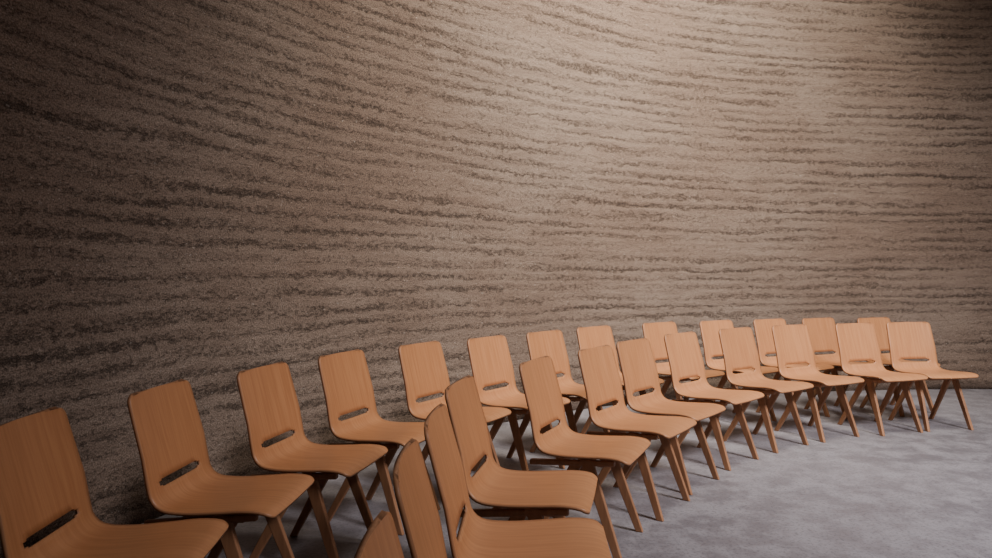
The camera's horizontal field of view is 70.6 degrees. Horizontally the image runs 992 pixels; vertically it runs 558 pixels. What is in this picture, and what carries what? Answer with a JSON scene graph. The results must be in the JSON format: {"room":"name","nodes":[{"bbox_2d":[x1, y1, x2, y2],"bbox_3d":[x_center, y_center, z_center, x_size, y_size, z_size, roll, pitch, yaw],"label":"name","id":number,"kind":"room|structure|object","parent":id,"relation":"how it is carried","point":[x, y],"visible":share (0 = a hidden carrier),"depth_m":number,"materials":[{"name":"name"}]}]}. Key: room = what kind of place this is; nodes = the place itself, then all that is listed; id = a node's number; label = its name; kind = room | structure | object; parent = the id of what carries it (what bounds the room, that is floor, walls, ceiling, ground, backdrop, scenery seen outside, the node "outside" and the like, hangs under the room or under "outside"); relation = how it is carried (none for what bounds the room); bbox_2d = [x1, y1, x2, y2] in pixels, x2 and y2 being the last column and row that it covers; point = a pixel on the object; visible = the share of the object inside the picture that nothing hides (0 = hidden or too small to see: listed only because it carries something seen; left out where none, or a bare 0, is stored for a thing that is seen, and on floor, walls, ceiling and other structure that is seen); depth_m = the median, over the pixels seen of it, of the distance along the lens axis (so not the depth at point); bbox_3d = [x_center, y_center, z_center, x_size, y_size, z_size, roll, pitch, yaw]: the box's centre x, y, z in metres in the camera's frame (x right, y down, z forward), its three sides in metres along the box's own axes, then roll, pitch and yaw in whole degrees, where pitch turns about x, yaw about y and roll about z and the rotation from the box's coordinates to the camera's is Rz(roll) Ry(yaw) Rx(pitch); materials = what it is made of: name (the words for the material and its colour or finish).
{"room":"house of worship","nodes":[
{"label":"house of worship","id":0,"kind":"room"},
{"bbox_2d":[0,0,991,557],"bbox_3d":[2.887,-2.284,3.943,13.569,7.000,7.536,0,1,-24],"label":"wall","id":1,"kind":"structure","parent":0,"point":[203,193],"depth_m":5.38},
{"bbox_2d":[142,389,991,557],"bbox_3d":[3.500,1.226,2.761,15.000,0.001,13.500,0,0,0],"label":"floor","id":2,"kind":"structure","parent":0,"point":[905,492],"depth_m":3.97,"materials":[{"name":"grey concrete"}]},
{"bbox_2d":[0,406,228,557],"bbox_3d":[-1.118,0.817,2.045,0.540,0.832,0.445,0,0,-4],"label":"chair","id":3,"kind":"object","parent":2,"relation":"on","point":[43,478],"visible":1,"depth_m":2.07,"materials":[{"name":"brown wood"}]},
{"bbox_2d":[127,379,313,557],"bbox_3d":[-0.998,0.812,2.579,0.540,0.832,0.445,0,0,4],"label":"chair","id":4,"kind":"object","parent":2,"relation":"on","point":[166,422],"visible":0.97,"depth_m":2.56,"materials":[{"name":"brown wood"}]},
{"bbox_2d":[236,362,387,557],"bbox_3d":[-0.804,0.808,3.089,0.540,0.832,0.445,0,1,13],"label":"chair","id":5,"kind":"object","parent":2,"relation":"on","point":[269,401],"visible":0.98,"depth_m":3.08,"materials":[{"name":"brown wood"}]},
{"bbox_2d":[318,349,439,534],"bbox_3d":[-0.586,0.803,3.600,0.540,0.832,0.445,0,1,22],"label":"chair","id":6,"kind":"object","parent":2,"relation":"on","point":[347,386],"visible":0.85,"depth_m":3.59,"materials":[{"name":"brown wood"}]},
{"bbox_2d":[354,510,403,557],"bbox_3d":[0.057,0.825,1.076,0.540,0.832,0.445,0,0,-2],"label":"chair","id":7,"kind":"object","parent":2,"relation":"on","point":[381,539],"visible":1,"depth_m":1.19,"materials":[{"name":"brown wood"}]},
{"bbox_2d":[393,438,446,557],"bbox_3d":[0.043,0.820,1.611,0.540,0.832,0.445,0,0,-1],"label":"chair","id":8,"kind":"object","parent":2,"relation":"on","point":[415,499],"visible":1,"depth_m":1.65,"materials":[{"name":"brown wood"}]},
{"bbox_2d":[398,341,510,465],"bbox_3d":[-0.244,0.799,4.064,0.540,0.832,0.445,0,1,31],"label":"chair","id":9,"kind":"object","parent":2,"relation":"on","point":[423,365],"visible":0.58,"depth_m":4.13,"materials":[{"name":"brown wood"}]},
{"bbox_2d":[424,403,611,557],"bbox_3d":[0.067,0.816,2.074,0.540,0.832,0.445,0,0,3],"label":"chair","id":10,"kind":"object","parent":2,"relation":"on","point":[477,536],"visible":1,"depth_m":2.11,"materials":[{"name":"brown wood"}]},
{"bbox_2d":[467,335,569,470],"bbox_3d":[0.136,0.796,4.452,0.540,0.832,0.445,0,1,37],"label":"chair","id":11,"kind":"object","parent":2,"relation":"on","point":[490,358],"visible":0.71,"depth_m":4.51,"materials":[{"name":"brown wood"}]},
{"bbox_2d":[445,375,597,520],"bbox_3d":[0.102,0.811,2.654,0.540,0.832,0.445,0,1,12],"label":"chair","id":12,"kind":"object","parent":2,"relation":"on","point":[517,495],"visible":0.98,"depth_m":2.62,"materials":[{"name":"brown wood"}]},
{"bbox_2d":[526,330,609,452],"bbox_3d":[0.531,0.792,4.885,0.540,0.832,0.445,0,1,42],"label":"chair","id":13,"kind":"object","parent":2,"relation":"on","point":[551,343],"visible":0.47,"depth_m":5.02,"materials":[{"name":"brown wood"}]},
{"bbox_2d":[519,355,650,557],"bbox_3d":[0.416,0.806,3.298,0.540,0.832,0.445,0,1,25],"label":"chair","id":14,"kind":"object","parent":2,"relation":"on","point":[544,400],"visible":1,"depth_m":3.29,"materials":[{"name":"brown wood"}]},
{"bbox_2d":[576,325,663,438],"bbox_3d":[0.932,0.789,5.316,0.445,0.832,0.540,0,1,-42],"label":"chair","id":15,"kind":"object","parent":2,"relation":"on","point":[594,336],"visible":0.2,"depth_m":5.47,"materials":[{"name":"brown wood"}]},
{"bbox_2d":[578,345,696,521],"bbox_3d":[0.761,0.801,3.809,0.540,0.832,0.445,0,1,35],"label":"chair","id":16,"kind":"object","parent":2,"relation":"on","point":[598,366],"visible":0.99,"depth_m":3.83,"materials":[{"name":"brown wood"}]},
{"bbox_2d":[616,338,725,494],"bbox_3d":[1.047,0.798,4.231,0.540,0.832,0.445,0,1,40],"label":"chair","id":17,"kind":"object","parent":2,"relation":"on","point":[639,371],"visible":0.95,"depth_m":4.27,"materials":[{"name":"brown wood"}]},
{"bbox_2d":[642,321,724,432],"bbox_3d":[1.528,0.785,5.756,0.445,0.832,0.540,0,1,-35],"label":"chair","id":18,"kind":"object","parent":2,"relation":"on","point":[655,332],"visible":0.38,"depth_m":5.86,"materials":[{"name":"brown wood"}]},
{"bbox_2d":[664,331,763,470],"bbox_3d":[1.459,0.794,4.722,0.445,0.832,0.540,0,1,-44],"label":"chair","id":19,"kind":"object","parent":2,"relation":"on","point":[685,359],"visible":0.98,"depth_m":4.75,"materials":[{"name":"brown wood"}]},
{"bbox_2d":[700,320,778,421],"bbox_3d":[2.073,0.783,5.986,0.445,0.832,0.540,0,1,-31],"label":"chair","id":20,"kind":"object","parent":2,"relation":"on","point":[709,330],"visible":0.51,"depth_m":6.08,"materials":[{"name":"brown wood"}]},
{"bbox_2d":[719,327,813,452],"bbox_3d":[1.971,0.790,5.149,0.445,0.832,0.540,0,1,-36],"label":"chair","id":21,"kind":"object","parent":2,"relation":"on","point":[738,345],"visible":0.98,"depth_m":5.20,"materials":[{"name":"brown wood"}]},
{"bbox_2d":[753,318,833,416],"bbox_3d":[2.611,0.781,6.179,0.445,0.832,0.540,0,1,-28],"label":"chair","id":22,"kind":"object","parent":2,"relation":"on","point":[762,327],"visible":0.53,"depth_m":6.27,"materials":[{"name":"brown wood"}]},
{"bbox_2d":[772,324,864,442],"bbox_3d":[2.487,0.787,5.447,0.445,0.832,0.540,0,1,-27],"label":"chair","id":23,"kind":"object","parent":2,"relation":"on","point":[792,343],"visible":0.96,"depth_m":5.54,"materials":[{"name":"brown wood"}]},
{"bbox_2d":[802,317,874,417],"bbox_3d":[3.105,0.780,6.312,0.445,0.832,0.540,0,1,-24],"label":"chair","id":24,"kind":"object","parent":2,"relation":"on","point":[822,332],"visible":0.56,"depth_m":6.48,"materials":[{"name":"brown wood"}]},
{"bbox_2d":[835,322,927,435],"bbox_3d":[3.080,0.786,5.632,0.445,0.832,0.540,0,1,-18],"label":"chair","id":25,"kind":"object","parent":2,"relation":"on","point":[856,341],"visible":1,"depth_m":5.75,"materials":[{"name":"brown wood"}]},
{"bbox_2d":[857,317,939,416],"bbox_3d":[3.642,0.780,6.366,0.445,0.832,0.540,0,1,-21],"label":"chair","id":26,"kind":"object","parent":2,"relation":"on","point":[880,323],"visible":0.31,"depth_m":6.53,"materials":[{"name":"brown wood"}]},
{"bbox_2d":[886,322,978,431],"bbox_3d":[3.566,0.785,5.762,0.445,0.832,0.540,0,0,-8],"label":"chair","id":27,"kind":"object","parent":2,"relation":"on","point":[906,340],"visible":0.96,"depth_m":5.92,"materials":[{"name":"brown wood"}]}
]}

